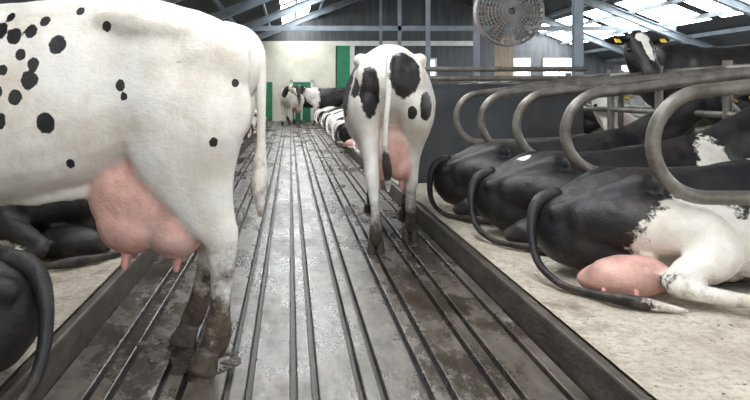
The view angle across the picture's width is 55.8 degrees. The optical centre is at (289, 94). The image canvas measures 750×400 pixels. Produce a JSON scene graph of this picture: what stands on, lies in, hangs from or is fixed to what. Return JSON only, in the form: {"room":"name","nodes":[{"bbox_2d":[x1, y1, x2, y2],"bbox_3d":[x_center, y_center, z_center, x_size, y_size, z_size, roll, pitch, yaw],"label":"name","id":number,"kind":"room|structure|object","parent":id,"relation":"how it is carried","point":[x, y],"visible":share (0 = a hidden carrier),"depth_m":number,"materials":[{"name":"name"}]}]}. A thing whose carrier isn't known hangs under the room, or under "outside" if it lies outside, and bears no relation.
{"room":"farm building","nodes":[
{"label":"farm building","id":0,"kind":"room"},
{"bbox_2d":[0,117,267,388],"bbox_3d":[-2.466,1.081,12.875,3.028,0.279,33.750,0,0,0],"label":"platform","id":1,"kind":"object","parent":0,"point":[73,287],"visible":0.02,"depth_m":3.50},
{"bbox_2d":[0,245,54,399],"bbox_3d":[-2.089,0.465,2.037,2.719,1.028,1.304,0,0,-7],"label":"cow","id":2,"kind":"object","parent":1,"relation":"on","point":[27,306],"visible":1,"depth_m":2.19},
{"bbox_2d":[0,199,120,268],"bbox_3d":[-2.249,0.465,4.257,2.719,1.028,1.304,0,0,-7],"label":"cow","id":3,"kind":"object","parent":1,"relation":"on","point":[66,231],"visible":0.5,"depth_m":4.00},
{"bbox_2d":[241,132,247,145],"bbox_3d":[-2.163,0.474,13.228,2.722,1.013,1.275,0,0,3],"label":"cow","id":4,"kind":"object","parent":1,"relation":"on","point":[245,141],"visible":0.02,"depth_m":13.19},
{"bbox_2d":[243,124,253,139],"bbox_3d":[-2.122,0.483,14.990,2.672,0.994,1.251,0,0,1],"label":"cow","id":5,"kind":"object","parent":1,"relation":"on","point":[252,129],"visible":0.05,"depth_m":15.05},
{"bbox_2d":[248,116,256,133],"bbox_3d":[-2.095,0.494,17.434,2.613,0.972,1.224,0,0,3],"label":"cow","id":6,"kind":"object","parent":1,"relation":"on","point":[254,121],"visible":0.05,"depth_m":17.50},
{"bbox_2d":[254,41,335,120],"bbox_3d":[-0.975,-0.600,29.938,5.850,3.400,0.115,0,0,0],"label":"wall back render","id":7,"kind":"object","parent":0,"point":[286,61],"depth_m":29.88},
{"bbox_2d":[43,121,589,399],"bbox_3d":[0.100,1.160,13.000,2.000,0.120,34.000,0,0,0],"label":"floor","id":8,"kind":"structure","parent":0,"point":[315,315],"depth_m":3.48,"materials":[{"name":"concrete"}]},
{"bbox_2d":[0,0,267,378],"bbox_3d":[-1.515,0.302,2.916,2.838,1.630,0.768,0,0,-3],"label":"cow","id":9,"kind":"object","parent":8,"relation":"on","point":[141,111],"visible":1,"depth_m":2.68},
{"bbox_2d":[0,118,268,399],"bbox_3d":[-0.925,1.089,12.875,0.050,0.262,33.750,0,0,0],"label":"curb","id":10,"kind":"object","parent":8,"relation":"on","point":[69,341],"visible":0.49,"depth_m":3.07,"materials":[{"name":"grey concrete"}]},
{"bbox_2d":[136,334,199,365],"bbox_3d":[-0.510,1.099,3.046,0.315,0.019,0.405,0,0,-36],"label":"clump","id":11,"kind":"object","parent":8,"relation":"on","point":[152,355],"visible":0.64,"depth_m":2.98,"materials":[{"name":"brown soil"}]},
{"bbox_2d":[171,351,240,382],"bbox_3d":[-0.348,1.099,2.861,0.245,0.018,0.341,0,0,36],"label":"clump","id":12,"kind":"object","parent":8,"relation":"on","point":[234,361],"visible":0.48,"depth_m":2.81,"materials":[{"name":"brown soil"}]},
{"bbox_2d":[280,85,304,124],"bbox_3d":[0.057,0.375,26.244,0.828,1.481,2.350,0,0,6],"label":"cow","id":13,"kind":"object","parent":8,"relation":"on","point":[289,99],"visible":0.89,"depth_m":25.92},
{"bbox_2d":[284,87,328,121],"bbox_3d":[0.828,0.398,28.865,2.276,1.434,0.802,0,0,-24],"label":"cow","id":14,"kind":"object","parent":8,"relation":"on","point":[306,104],"visible":0.12,"depth_m":28.49},
{"bbox_2d":[292,85,344,125],"bbox_3d":[1.204,0.375,25.191,2.350,1.481,0.828,0,0,-10],"label":"cow","id":15,"kind":"object","parent":8,"relation":"on","point":[320,98],"visible":0.62,"depth_m":25.01},
{"bbox_2d":[343,44,435,255],"bbox_3d":[0.854,0.317,6.085,0.755,1.594,2.823,0,0,7],"label":"cow","id":16,"kind":"object","parent":8,"relation":"on","point":[389,103],"visible":1,"depth_m":4.85},
{"bbox_2d":[317,119,652,399],"bbox_3d":[1.125,1.089,12.875,0.050,0.262,33.750,0,0,0],"label":"curb","id":17,"kind":"object","parent":8,"relation":"on","point":[594,375],"visible":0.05,"depth_m":3.14,"materials":[{"name":"grey concrete"}]},
{"bbox_2d":[0,0,749,64],"bbox_3d":[4.950,-3.120,13.150,18.500,3.780,34.300,0,0,0],"label":"ceiling","id":18,"kind":"structure","parent":0,"point":[716,23],"depth_m":21.53,"materials":[{"name":"white"}]},
{"bbox_2d":[161,0,749,54],"bbox_3d":[5.000,-2.850,12.800,18.000,3.840,27.180,0,0,0],"label":"rafter","id":19,"kind":"object","parent":18,"relation":"attached to","point":[741,6],"depth_m":21.79,"materials":[{"name":"grey metal"}]},
{"bbox_2d":[473,0,544,46],"bbox_3d":[3.150,-2.045,10.043,0.980,2.690,0.251,0,0,0],"label":"ventilation fan","id":20,"kind":"object","parent":18,"relation":"hanging from","point":[508,9],"visible":1,"depth_m":9.97,"materials":[{"name":"grey metal"}]},
{"bbox_2d":[280,0,749,43],"bbox_3d":[5.850,-2.715,13.400,12.300,1.130,33.800,0,0,0],"label":"skylight","id":21,"kind":"object","parent":18,"relation":"attached to","point":[670,12],"visible":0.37,"depth_m":21.57,"materials":[{"name":"white plastic"}]},
{"bbox_2d":[36,0,749,62],"bbox_3d":[4.950,-3.090,12.995,17.160,3.480,33.990,0,0,0],"label":"roof","id":22,"kind":"structure","parent":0,"point":[220,6],"depth_m":21.33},
{"bbox_2d":[261,0,620,121],"bbox_3d":[5.000,-1.875,30.100,18.400,6.150,0.200,0,0,0],"label":"wall","id":23,"kind":"structure","parent":0,"point":[365,12],"depth_m":30.00,"materials":[{"name":"grey metal"}]},
{"bbox_2d":[266,82,271,120],"bbox_3d":[-1.050,0.275,29.848,0.600,1.650,0.055,0,0,0],"label":"door","id":24,"kind":"structure","parent":23,"relation":"in","point":[268,84],"depth_m":29.82,"materials":[{"name":"green paint"}]},
{"bbox_2d":[290,80,312,120],"bbox_3d":[0.500,0.225,29.837,0.960,1.750,0.075,0,0,0],"label":"trim","id":25,"kind":"structure","parent":23,"relation":"attached to","point":[291,81],"depth_m":29.80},
{"bbox_2d":[293,82,310,120],"bbox_3d":[0.500,0.275,29.837,0.760,1.650,0.075,0,0,0],"label":"door","id":26,"kind":"structure","parent":23,"relation":"in","point":[306,115],"depth_m":29.82,"materials":[{"name":"green paint"}]},
{"bbox_2d":[337,46,349,87],"bbox_3d":[2.275,-0.500,29.860,0.550,3.200,0.120,0,0,0],"label":"door","id":27,"kind":"structure","parent":23,"relation":"in","point":[343,52],"depth_m":29.80,"materials":[{"name":"green paint"}]},
{"bbox_2d":[336,41,472,74],"bbox_3d":[4.975,-0.600,29.870,6.050,3.400,0.140,0,0,0],"label":"trim","id":28,"kind":"structure","parent":23,"relation":"attached to","point":[352,44],"depth_m":29.80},
{"bbox_2d":[425,60,434,75],"bbox_3d":[5.600,-1.150,29.965,1.200,0.700,0.030,0,0,0],"label":"pane","id":29,"kind":"object","parent":23,"relation":"attached to","point":[432,62],"visible":0.14,"depth_m":29.95,"materials":[{"name":"white glass"}]},
{"bbox_2d":[430,58,436,75],"bbox_3d":[5.600,-1.150,29.945,1.360,0.860,0.090,0,0,0],"label":"frame","id":30,"kind":"object","parent":23,"relation":"attached to","point":[435,59],"visible":0.14,"depth_m":29.90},
{"bbox_2d":[513,60,527,75],"bbox_3d":[9.600,-1.150,29.965,1.200,0.700,0.030,0,0,0],"label":"pane","id":31,"kind":"object","parent":23,"relation":"attached to","point":[518,63],"visible":0.21,"depth_m":29.95,"materials":[{"name":"white glass"}]},
{"bbox_2d":[513,58,530,75],"bbox_3d":[9.600,-1.150,29.945,1.360,0.860,0.090,0,0,0],"label":"frame","id":32,"kind":"object","parent":23,"relation":"attached to","point":[514,59],"visible":0.27,"depth_m":29.90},
{"bbox_2d":[543,58,571,75],"bbox_3d":[11.500,-1.150,29.945,1.360,0.860,0.090,0,0,0],"label":"window","id":33,"kind":"structure","parent":23,"relation":"attached to","point":[544,59],"depth_m":29.90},
{"bbox_2d":[545,60,571,75],"bbox_3d":[11.500,-1.150,29.965,1.200,0.700,0.030,0,0,0],"label":"pane","id":34,"kind":"object","parent":23,"relation":"attached to","point":[548,63],"visible":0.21,"depth_m":29.95,"materials":[{"name":"white glass"}]},
{"bbox_2d":[424,67,586,80],"bbox_3d":[2.236,0.320,7.580,1.928,1.280,0.056,0,0,0],"label":"rail","id":35,"kind":"object","parent":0,"point":[428,69],"depth_m":7.56,"materials":[{"name":"grey metal"}]},
{"bbox_2d":[357,149,749,399],"bbox_3d":[3.526,1.081,12.875,4.748,0.278,33.750,0,0,0],"label":"bedding","id":36,"kind":"object","parent":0,"point":[701,353],"visible":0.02,"depth_m":2.87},
{"bbox_2d":[314,106,342,121],"bbox_3d":[2.209,0.474,24.756,2.723,1.013,1.275,0,0,0],"label":"cow","id":37,"kind":"object","parent":36,"relation":"on","point":[322,109],"visible":0.09,"depth_m":24.91},
{"bbox_2d":[315,107,342,123],"bbox_3d":[2.173,0.487,23.243,2.648,0.986,1.240,0,0,1],"label":"cow","id":38,"kind":"object","parent":36,"relation":"on","point":[318,112],"visible":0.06,"depth_m":23.41},
{"bbox_2d":[318,107,342,125],"bbox_3d":[2.253,0.466,21.734,2.767,1.030,1.296,0,0,1],"label":"cow","id":39,"kind":"object","parent":36,"relation":"on","point":[321,113],"visible":0.12,"depth_m":21.88},
{"bbox_2d":[321,109,342,128],"bbox_3d":[2.200,0.493,20.231,2.616,0.974,1.225,0,0,2],"label":"cow","id":40,"kind":"object","parent":36,"relation":"on","point":[332,112],"visible":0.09,"depth_m":20.42},
{"bbox_2d":[324,110,342,130],"bbox_3d":[2.277,0.478,18.965,2.701,1.005,1.265,0,0,0],"label":"cow","id":41,"kind":"object","parent":36,"relation":"on","point":[327,115],"visible":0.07,"depth_m":19.12},
{"bbox_2d":[326,111,342,132],"bbox_3d":[2.306,0.463,17.823,2.784,1.036,1.304,0,0,-3],"label":"cow","id":42,"kind":"object","parent":36,"relation":"on","point":[339,113],"visible":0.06,"depth_m":17.94},
{"bbox_2d":[326,114,343,135],"bbox_3d":[2.189,0.485,16.600,2.664,0.991,1.247,0,0,-2],"label":"cow","id":43,"kind":"object","parent":36,"relation":"on","point":[331,120],"visible":0.07,"depth_m":16.69},
{"bbox_2d":[331,120,344,143],"bbox_3d":[2.198,0.475,14.028,2.720,1.012,1.274,0,0,-3],"label":"cow","id":44,"kind":"object","parent":36,"relation":"on","point":[336,123],"visible":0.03,"depth_m":14.12},
{"bbox_2d":[335,123,357,148],"bbox_3d":[2.139,0.488,12.733,2.644,0.984,1.238,0,0,2],"label":"cow","id":45,"kind":"object","parent":36,"relation":"on","point":[343,133],"visible":0.12,"depth_m":12.82},
{"bbox_2d":[352,139,359,153],"bbox_3d":[2.347,0.489,11.421,2.639,0.982,1.236,0,0,-3],"label":"cow","id":46,"kind":"object","parent":36,"relation":"on","point":[353,141],"visible":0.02,"depth_m":11.41},
{"bbox_2d":[379,0,381,45],"bbox_3d":[3.410,-1.457,26.300,0.180,4.914,0.180,0,0,0],"label":"steel column","id":47,"kind":"structure","parent":36,"relation":"on","point":[380,1],"depth_m":26.25,"materials":[{"name":"grey metal"}]},
{"bbox_2d":[398,0,400,45],"bbox_3d":[3.410,-1.457,21.800,0.180,4.914,0.180,0,0,0],"label":"steel column","id":48,"kind":"structure","parent":36,"relation":"on","point":[399,1],"depth_m":21.75,"materials":[{"name":"grey metal"}]},
{"bbox_2d":[245,26,675,30],"bbox_3d":[4.050,-2.075,21.800,15.900,0.150,0.100,0,0,0],"label":"tie beam","id":49,"kind":"structure","parent":48,"relation":"attached to","point":[259,28],"depth_m":21.75,"materials":[{"name":"metal"}]},
{"bbox_2d":[426,0,429,75],"bbox_3d":[3.410,-1.457,17.300,0.180,4.914,0.180,0,0,0],"label":"steel column","id":50,"kind":"structure","parent":36,"relation":"on","point":[427,1],"depth_m":17.25,"materials":[{"name":"grey metal"}]},
{"bbox_2d":[473,0,479,81],"bbox_3d":[3.410,-1.457,12.800,0.180,4.914,0.180,0,0,0],"label":"steel column","id":51,"kind":"structure","parent":36,"relation":"on","point":[476,35],"depth_m":12.75,"materials":[{"name":"grey metal"}]},
{"bbox_2d":[478,81,500,83],"bbox_3d":[2.505,0.370,10.900,1.658,1.260,0.068,0,0,0],"label":"divider","id":52,"kind":"object","parent":36,"relation":"on","point":[495,81],"visible":0.02,"depth_m":10.88,"materials":[{"name":"grey metal"}]},
{"bbox_2d":[418,84,583,182],"bbox_3d":[2.260,0.430,7.670,1.880,1.100,0.100,0,0,0],"label":"wall","id":53,"kind":"structure","parent":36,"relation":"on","point":[542,118],"depth_m":7.62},
{"bbox_2d":[491,81,522,83],"bbox_3d":[2.505,0.370,9.500,1.658,1.260,0.068,0,0,0],"label":"divider","id":54,"kind":"object","parent":36,"relation":"on","point":[508,81],"visible":0.06,"depth_m":9.48,"materials":[{"name":"grey metal"}]},
{"bbox_2d":[453,70,613,144],"bbox_3d":[2.505,0.370,7.200,1.658,1.260,0.068,0,0,0],"label":"divider","id":55,"kind":"object","parent":36,"relation":"on","point":[485,92],"visible":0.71,"depth_m":7.17,"materials":[{"name":"grey metal"}]},
{"bbox_2d":[507,73,570,83],"bbox_3d":[2.505,0.370,8.300,1.658,1.260,0.068,0,0,0],"label":"divider","id":56,"kind":"object","parent":36,"relation":"on","point":[566,74],"visible":0.04,"depth_m":8.27,"materials":[{"name":"grey metal"}]},
{"bbox_2d":[477,66,662,141],"bbox_3d":[2.505,0.370,6.260,1.658,1.260,0.068,0,0,0],"label":"divider","id":57,"kind":"object","parent":36,"relation":"on","point":[492,98],"visible":0.41,"depth_m":6.23,"materials":[{"name":"grey metal"}]},
{"bbox_2d":[572,0,583,75],"bbox_3d":[3.410,-1.457,8.300,0.180,4.914,0.180,0,0,0],"label":"steel column","id":58,"kind":"structure","parent":36,"relation":"on","point":[577,5],"depth_m":8.25,"materials":[{"name":"grey metal"}]},
{"bbox_2d":[427,95,740,224],"bbox_3d":[2.465,0.465,5.536,2.719,1.028,1.304,0,0,8],"label":"cow","id":59,"kind":"object","parent":36,"relation":"on","point":[450,176],"visible":0.37,"depth_m":5.66},
{"bbox_2d":[584,103,598,123],"bbox_3d":[2.495,0.457,8.634,2.819,1.049,1.320,0,0,1],"label":"cow","id":60,"kind":"object","parent":36,"relation":"on","point":[588,115],"visible":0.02,"depth_m":8.71},
{"bbox_2d":[584,119,600,133],"bbox_3d":[4.394,0.459,9.347,2.453,1.047,1.328,0,0,-6],"label":"cow","id":61,"kind":"object","parent":36,"relation":"on","point":[589,126],"visible":0.02,"depth_m":9.07},
{"bbox_2d":[589,127,603,133],"bbox_3d":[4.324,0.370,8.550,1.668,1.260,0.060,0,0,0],"label":"cow","id":62,"kind":"object","parent":36,"relation":"on","point":[600,129],"visible":0.02,"depth_m":8.53},
{"bbox_2d":[468,106,749,254],"bbox_3d":[2.554,0.465,4.599,2.719,1.028,1.304,0,0,6],"label":"cow","id":63,"kind":"object","parent":36,"relation":"on","point":[502,195],"visible":0.35,"depth_m":4.67},
{"bbox_2d":[618,70,623,127],"bbox_3d":[4.324,0.370,7.450,1.668,1.260,0.060,0,0,0],"label":"divider","id":64,"kind":"object","parent":36,"relation":"on","point":[620,98],"visible":0.09,"depth_m":7.42,"materials":[{"name":"grey metal"}]},
{"bbox_2d":[512,60,732,152],"bbox_3d":[2.505,0.370,5.280,1.658,1.260,0.068,0,0,0],"label":"divider","id":65,"kind":"object","parent":36,"relation":"on","point":[727,101],"visible":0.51,"depth_m":5.25,"materials":[{"name":"grey metal"}]},
{"bbox_2d":[526,159,749,312],"bbox_3d":[2.589,0.465,3.507,2.719,1.028,1.304,0,0,7],"label":"cow","id":66,"kind":"object","parent":36,"relation":"on","point":[630,239],"visible":0.96,"depth_m":3.39},
{"bbox_2d":[592,95,701,133],"bbox_3d":[4.334,0.459,8.137,2.453,1.047,1.328,0,0,-9],"label":"cow","id":67,"kind":"object","parent":36,"relation":"on","point":[601,117],"visible":0.07,"depth_m":7.58},
{"bbox_2d":[559,68,749,172],"bbox_3d":[2.505,0.370,4.350,1.658,1.260,0.068,0,0,0],"label":"divider","id":68,"kind":"object","parent":36,"relation":"on","point":[567,119],"visible":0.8,"depth_m":4.32,"materials":[{"name":"grey metal"}]},
{"bbox_2d":[604,30,749,134],"bbox_3d":[4.050,0.192,6.660,2.474,1.559,0.872,0,0,-14],"label":"cow","id":69,"kind":"object","parent":36,"relation":"on","point":[642,53],"visible":0.48,"depth_m":6.51},
{"bbox_2d":[645,79,749,204],"bbox_3d":[2.505,0.370,3.300,1.658,1.260,0.068,0,0,0],"label":"divider","id":70,"kind":"object","parent":36,"relation":"on","point":[655,128],"visible":1,"depth_m":3.27,"materials":[{"name":"grey metal"}]},
{"bbox_2d":[737,93,749,102],"bbox_3d":[4.491,0.459,5.531,2.453,1.047,1.328,0,0,-6],"label":"cow","id":71,"kind":"object","parent":36,"relation":"on","point":[745,97],"visible":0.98,"depth_m":5.14},
{"bbox_2d":[591,100,653,114],"bbox_3d":[8.670,0.135,14.988,0.050,0.687,26.023,0,0,0],"label":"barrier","id":72,"kind":"object","parent":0,"point":[630,106],"depth_m":17.53,"materials":[{"name":"metal"}]},
{"bbox_2d":[617,95,649,114],"bbox_3d":[14.100,-0.050,13.000,0.200,2.500,34.000,0,0,0],"label":"wall","id":73,"kind":"structure","parent":0,"point":[637,100],"depth_m":28.28,"materials":[{"name":"paint"}]},
{"bbox_3d":[9.950,1.160,13.000,8.000,0.120,34.000,0,0,0],"label":"floor","id":74,"kind":"structure","parent":0,"visible":0},
{"bbox_2d":[494,36,512,75],"bbox_3d":[7.950,-0.550,26.050,0.700,3.300,0.100,0,0,0],"label":"wall","id":75,"kind":"structure","parent":74,"relation":"on","point":[503,56],"depth_m":26.00,"materials":[{"name":"beige wood"}]},
{"bbox_3d":[2.505,0.370,2.300,1.658,1.260,0.068,0,0,0],"label":"divider","id":76,"kind":"object","parent":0,"visible":0},
{"bbox_2d":[458,63,749,117],"bbox_3d":[3.300,-0.025,11.000,0.054,0.401,26.000,0,0,0],"label":"rail","id":77,"kind":"object","parent":76,"relation":"attached to","point":[698,113],"visible":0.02,"depth_m":6.33,"materials":[{"name":"grey metal"}]}
]}

